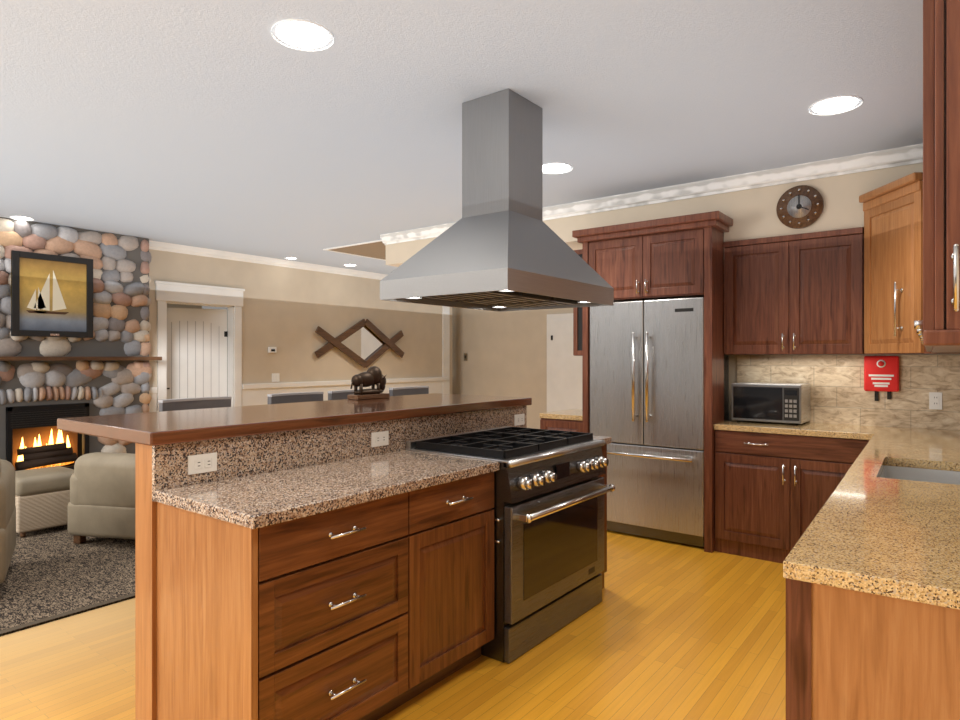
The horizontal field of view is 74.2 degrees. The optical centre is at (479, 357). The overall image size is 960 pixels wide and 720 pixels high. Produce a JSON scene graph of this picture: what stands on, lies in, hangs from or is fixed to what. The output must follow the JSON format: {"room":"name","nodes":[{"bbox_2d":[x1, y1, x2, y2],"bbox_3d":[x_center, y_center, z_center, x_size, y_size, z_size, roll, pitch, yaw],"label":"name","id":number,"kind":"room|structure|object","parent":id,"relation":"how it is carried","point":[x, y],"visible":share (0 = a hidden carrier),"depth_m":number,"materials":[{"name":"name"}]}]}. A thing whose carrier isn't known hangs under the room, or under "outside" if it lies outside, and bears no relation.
{"room":"kitchen","nodes":[
{"label":"kitchen","id":0,"kind":"room"},
{"bbox_2d":[149,249,441,386],"bbox_3d":[-5.121,0.030,6.968,1.600,2.760,12.850,0,0,37],"label":"wall","id":1,"kind":"structure","parent":0,"point":[283,308],"depth_m":9.04,"materials":[{"name":"beige paint"}]},
{"bbox_2d":[167,308,227,398],"bbox_3d":[-3.659,0.385,8.063,0.845,2.030,0.104,0,0,-26],"label":"door","id":2,"kind":"structure","parent":1,"relation":"in","point":[196,338],"depth_m":8.09,"materials":[{"name":"white wood"}]},
{"bbox_2d":[154,280,244,411],"bbox_3d":[-3.475,0.255,7.868,0.160,2.310,1.150,0,0,37],"label":"door frame","id":3,"kind":"structure","parent":1,"relation":"attached to","point":[174,292],"depth_m":7.88,"materials":[{"name":"white wood"}]},
{"bbox_2d":[268,347,276,352],"bbox_3d":[-2.827,-0.109,8.626,0.030,0.069,0.125,0,0,37],"label":"switches","id":4,"kind":"object","parent":1,"relation":"attached to","point":[270,349],"depth_m":8.62,"materials":[{"name":"white plastic"}]},
{"bbox_2d":[272,373,279,381],"bbox_3d":[-2.794,0.266,8.669,0.030,0.112,0.111,0,0,37],"label":"switches","id":5,"kind":"object","parent":1,"relation":"attached to","point":[275,377],"depth_m":8.68,"materials":[{"name":"white plastic"}]},
{"bbox_2d":[149,306,449,411],"bbox_3d":[0.693,0.185,7.508,7.220,2.450,5.830,0,0,37],"label":"trim","id":6,"kind":"structure","parent":1,"relation":"attached to","point":[252,394],"depth_m":9.50,"materials":[{"name":"white wood"}]},
{"bbox_2d":[315,319,403,367],"bbox_3d":[-1.832,-0.230,9.889,0.061,0.766,1.812,0,0,37],"label":"art","id":7,"kind":"object","parent":1,"relation":"attached to","point":[363,342],"visible":1,"depth_m":9.90,"materials":[{"name":"brown wood"}]},
{"bbox_2d":[149,143,922,279],"bbox_3d":[-0.178,-1.300,3.472,10.500,0.100,13.300,0,0,37],"label":"crown molding","id":8,"kind":"structure","parent":1,"relation":"attached to","point":[912,154],"depth_m":5.02,"materials":[{"name":"white wood"}]},
{"bbox_2d":[0,530,785,719],"bbox_3d":[-0.344,1.440,4.983,12.600,0.060,15.500,0,0,37],"label":"floor","id":9,"kind":"structure","parent":0,"point":[677,631],"depth_m":2.94,"materials":[{"name":"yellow wood"}]},
{"bbox_2d":[0,524,134,636],"bbox_3d":[-4.497,1.403,3.281,3.370,0.014,6.870,0,0,37],"label":"rug","id":10,"kind":"object","parent":9,"relation":"on","point":[50,577],"visible":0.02,"depth_m":4.03,"materials":[{"name":"grey carpet"}]},
{"bbox_2d":[0,459,15,583],"bbox_3d":[-3.297,0.954,3.755,0.850,0.880,0.850,0,0,-33],"label":"armchair","id":11,"kind":"object","parent":10,"relation":"on","point":[7,470],"visible":1,"depth_m":3.78,"materials":[{"name":"beige fabric"}]},
{"bbox_2d":[15,466,73,537],"bbox_3d":[-3.598,1.163,5.205,0.480,0.465,0.480,0,0,37],"label":"ottoman","id":12,"kind":"object","parent":10,"relation":"on","point":[42,495],"visible":0.57,"depth_m":5.03,"materials":[{"name":"beige fabric"}]},
{"bbox_2d":[68,452,134,543],"bbox_3d":[-2.657,1.058,5.053,0.740,0.672,0.800,0,0,12],"label":"armchair","id":13,"kind":"object","parent":10,"relation":"on","point":[102,484],"visible":0.34,"depth_m":4.68,"materials":[{"name":"beige leather"}]},
{"bbox_2d":[0,217,161,470],"bbox_3d":[-4.608,0.025,6.062,0.425,2.769,2.927,0,0,37],"label":"fireplace","id":14,"kind":"object","parent":9,"relation":"on","point":[44,380],"visible":0.77,"depth_m":6.58,"materials":[{"name":"multicoloured stone"}]},
{"bbox_2d":[11,250,92,337],"bbox_3d":[-4.263,-0.620,6.355,0.037,0.820,0.710,0,0,37],"label":"framed picture","id":15,"kind":"object","parent":14,"relation":"attached to","point":[52,295],"visible":1,"depth_m":6.32,"materials":[{"name":"black plastic"}]},
{"bbox_2d":[158,396,230,411],"bbox_3d":[-1.633,0.833,3.893,0.534,1.156,0.452,0,0,37],"label":"bar stool","id":16,"kind":"object","parent":9,"relation":"on","point":[202,402],"visible":0.09,"depth_m":4.02,"materials":[{"name":"black metal"}]},
{"bbox_2d":[267,392,323,403],"bbox_3d":[-1.175,0.833,4.492,0.534,1.156,0.452,0,0,37],"label":"bar stool","id":17,"kind":"object","parent":9,"relation":"on","point":[280,398],"visible":0.09,"depth_m":4.62,"materials":[{"name":"black metal"}]},
{"bbox_2d":[57,393,610,719],"bbox_3d":[-0.516,0.838,3.337,1.468,1.145,2.505,0,0,37],"label":"kitchen island","id":18,"kind":"object","parent":9,"relation":"on","point":[294,561],"visible":0.97,"depth_m":2.36,"materials":[{"name":"brown wood"}]},
{"bbox_2d":[347,366,389,399],"bbox_3d":[-0.725,0.158,4.123,0.100,0.212,0.299,0,0,37],"label":"sculpture","id":19,"kind":"object","parent":18,"relation":"on","point":[373,376],"visible":1,"depth_m":4.08,"materials":[{"name":"brown wood"}]},
{"bbox_2d":[328,389,358,399],"bbox_3d":[-0.853,0.833,4.914,0.534,1.156,0.452,0,0,37],"label":"bar stool","id":20,"kind":"object","parent":9,"relation":"on","point":[339,394],"visible":0.09,"depth_m":4.94,"materials":[{"name":"grey fabric"}]},
{"bbox_2d":[389,386,428,395],"bbox_3d":[-0.458,0.833,5.431,0.534,1.156,0.452,0,0,37],"label":"bar stool","id":21,"kind":"object","parent":9,"relation":"on","point":[397,391],"visible":0.13,"depth_m":5.57,"materials":[{"name":"grey fabric"}]},
{"bbox_2d":[405,426,614,662],"bbox_3d":[0.196,0.920,3.463,0.757,0.971,0.950,0,0,37],"label":"range","id":22,"kind":"object","parent":9,"relation":"on","point":[549,490],"visible":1,"depth_m":3.18,"materials":[{"name":"metal"}]},
{"bbox_2d":[590,297,728,546],"bbox_3d":[1.430,0.476,5.139,0.930,1.843,0.690,0,0,37],"label":"fridge","id":23,"kind":"object","parent":9,"relation":"on","point":[647,357],"visible":0.91,"depth_m":4.89,"materials":[{"name":"metal"}]},
{"bbox_2d":[540,211,959,719],"bbox_3d":[1.035,0.182,3.568,3.194,2.455,3.688,0,0,37],"label":"kitchen cabinets","id":24,"kind":"object","parent":9,"relation":"on","point":[858,501],"visible":0.95,"depth_m":4.12,"materials":[{"name":"brown wood"}]},
{"bbox_2d":[731,382,809,424],"bbox_3d":[2.175,0.335,4.755,0.480,0.289,0.344,0,0,37],"label":"microwave","id":25,"kind":"object","parent":24,"relation":"on","point":[750,401],"visible":1,"depth_m":4.62,"materials":[{"name":"metal"}]},
{"bbox_2d":[10,19,862,265],"bbox_3d":[-0.708,-1.346,5.454,6.898,0.006,4.741,0,0,37],"label":"recessed light","id":26,"kind":"object","parent":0,"point":[299,34],"depth_m":2.73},
{"bbox_2d":[0,0,922,274],"bbox_3d":[-0.344,-1.380,4.983,12.600,0.060,15.500,0,0,37],"label":"ceiling","id":27,"kind":"structure","parent":0,"point":[181,122],"depth_m":3.30,"materials":[{"name":"grey paint"}]},
{"bbox_2d":[323,240,385,260],"bbox_3d":[-0.425,-1.344,7.594,2.760,0.011,1.410,0,0,37],"label":"well","id":28,"kind":"object","parent":27,"relation":"in","point":[376,249],"depth_m":7.87,"materials":[{"name":"beige paint"}]},
{"bbox_2d":[380,89,613,311],"bbox_3d":[0.121,-0.822,3.394,0.790,1.053,1.040,0,0,37],"label":"range hood","id":29,"kind":"object","parent":27,"relation":"attached to","point":[501,255],"visible":1,"depth_m":3.22,"materials":[{"name":"metal"}]},
{"bbox_2d":[386,163,922,266],"bbox_3d":[1.231,-1.115,5.586,5.370,0.470,0.470,0,0,37],"label":"wall","id":30,"kind":"structure","parent":27,"relation":"attached to","point":[753,213],"depth_m":4.68,"materials":[{"name":"beige paint"}]},
{"bbox_2d":[776,185,823,228],"bbox_3d":[2.253,-1.065,4.479,0.300,0.300,0.043,0,0,37],"label":"clock","id":31,"kind":"object","parent":30,"relation":"attached to","point":[801,206],"visible":1,"depth_m":4.46,"materials":[{"name":"brown wood"}]},
{"bbox_2d":[450,307,572,428],"bbox_3d":[2.927,0.030,9.261,12.600,2.760,0.570,0,0,37],"label":"wall","id":32,"kind":"structure","parent":0,"point":[506,351],"depth_m":11.40,"materials":[{"name":"beige paint"}]},
{"bbox_2d":[547,313,581,411],"bbox_3d":[1.516,0.335,10.492,0.969,2.150,0.062,0,0,37],"label":"door","id":33,"kind":"structure","parent":32,"relation":"attached to","point":[564,369],"depth_m":10.58,"materials":[{"name":"white wood"}]},
{"bbox_2d":[724,233,959,419],"bbox_3d":[2.421,0.030,4.896,2.880,2.760,0.120,0,0,37],"label":"wall","id":34,"kind":"structure","parent":0,"point":[732,358],"depth_m":5.11,"materials":[{"name":"beige paint"}]},
{"bbox_2d":[723,227,863,354],"bbox_3d":[2.297,-0.451,4.649,0.908,0.849,0.392,0,0,37],"label":"upper cabinet","id":35,"kind":"object","parent":34,"relation":"attached to","point":[795,294],"visible":1,"depth_m":4.50,"materials":[{"name":"brown wood"}]},
{"bbox_2d":[864,356,898,400],"bbox_3d":[2.825,0.145,4.468,0.210,0.320,0.037,0,0,37],"label":"blanket","id":36,"kind":"object","parent":34,"relation":"attached to","point":[881,373],"visible":1,"depth_m":4.45,"materials":[{"name":"red fabric"}]},
{"bbox_2d":[859,172,959,353],"bbox_3d":[2.830,-0.553,3.968,0.803,1.054,0.826,0,0,37],"label":"upper cabinet","id":37,"kind":"object","parent":34,"relation":"attached to","point":[893,211],"visible":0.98,"depth_m":3.92,"materials":[{"name":"honey-coloured oak wood"},{"name":"satin steel"}]},
{"bbox_3d":[0.705,0.030,0.279,0.240,2.760,9.300,0,0,37],"label":"wall","id":38,"kind":"structure","parent":0,"visible":0},
{"bbox_2d":[914,0,959,352],"bbox_3d":[1.865,-0.686,2.393,0.360,1.320,2.809,0,0,35],"label":"upper cabinet","id":39,"kind":"object","parent":38,"relation":"attached to","point":[939,329],"visible":1,"depth_m":1.35,"materials":[{"name":"brown wood"}]}
]}

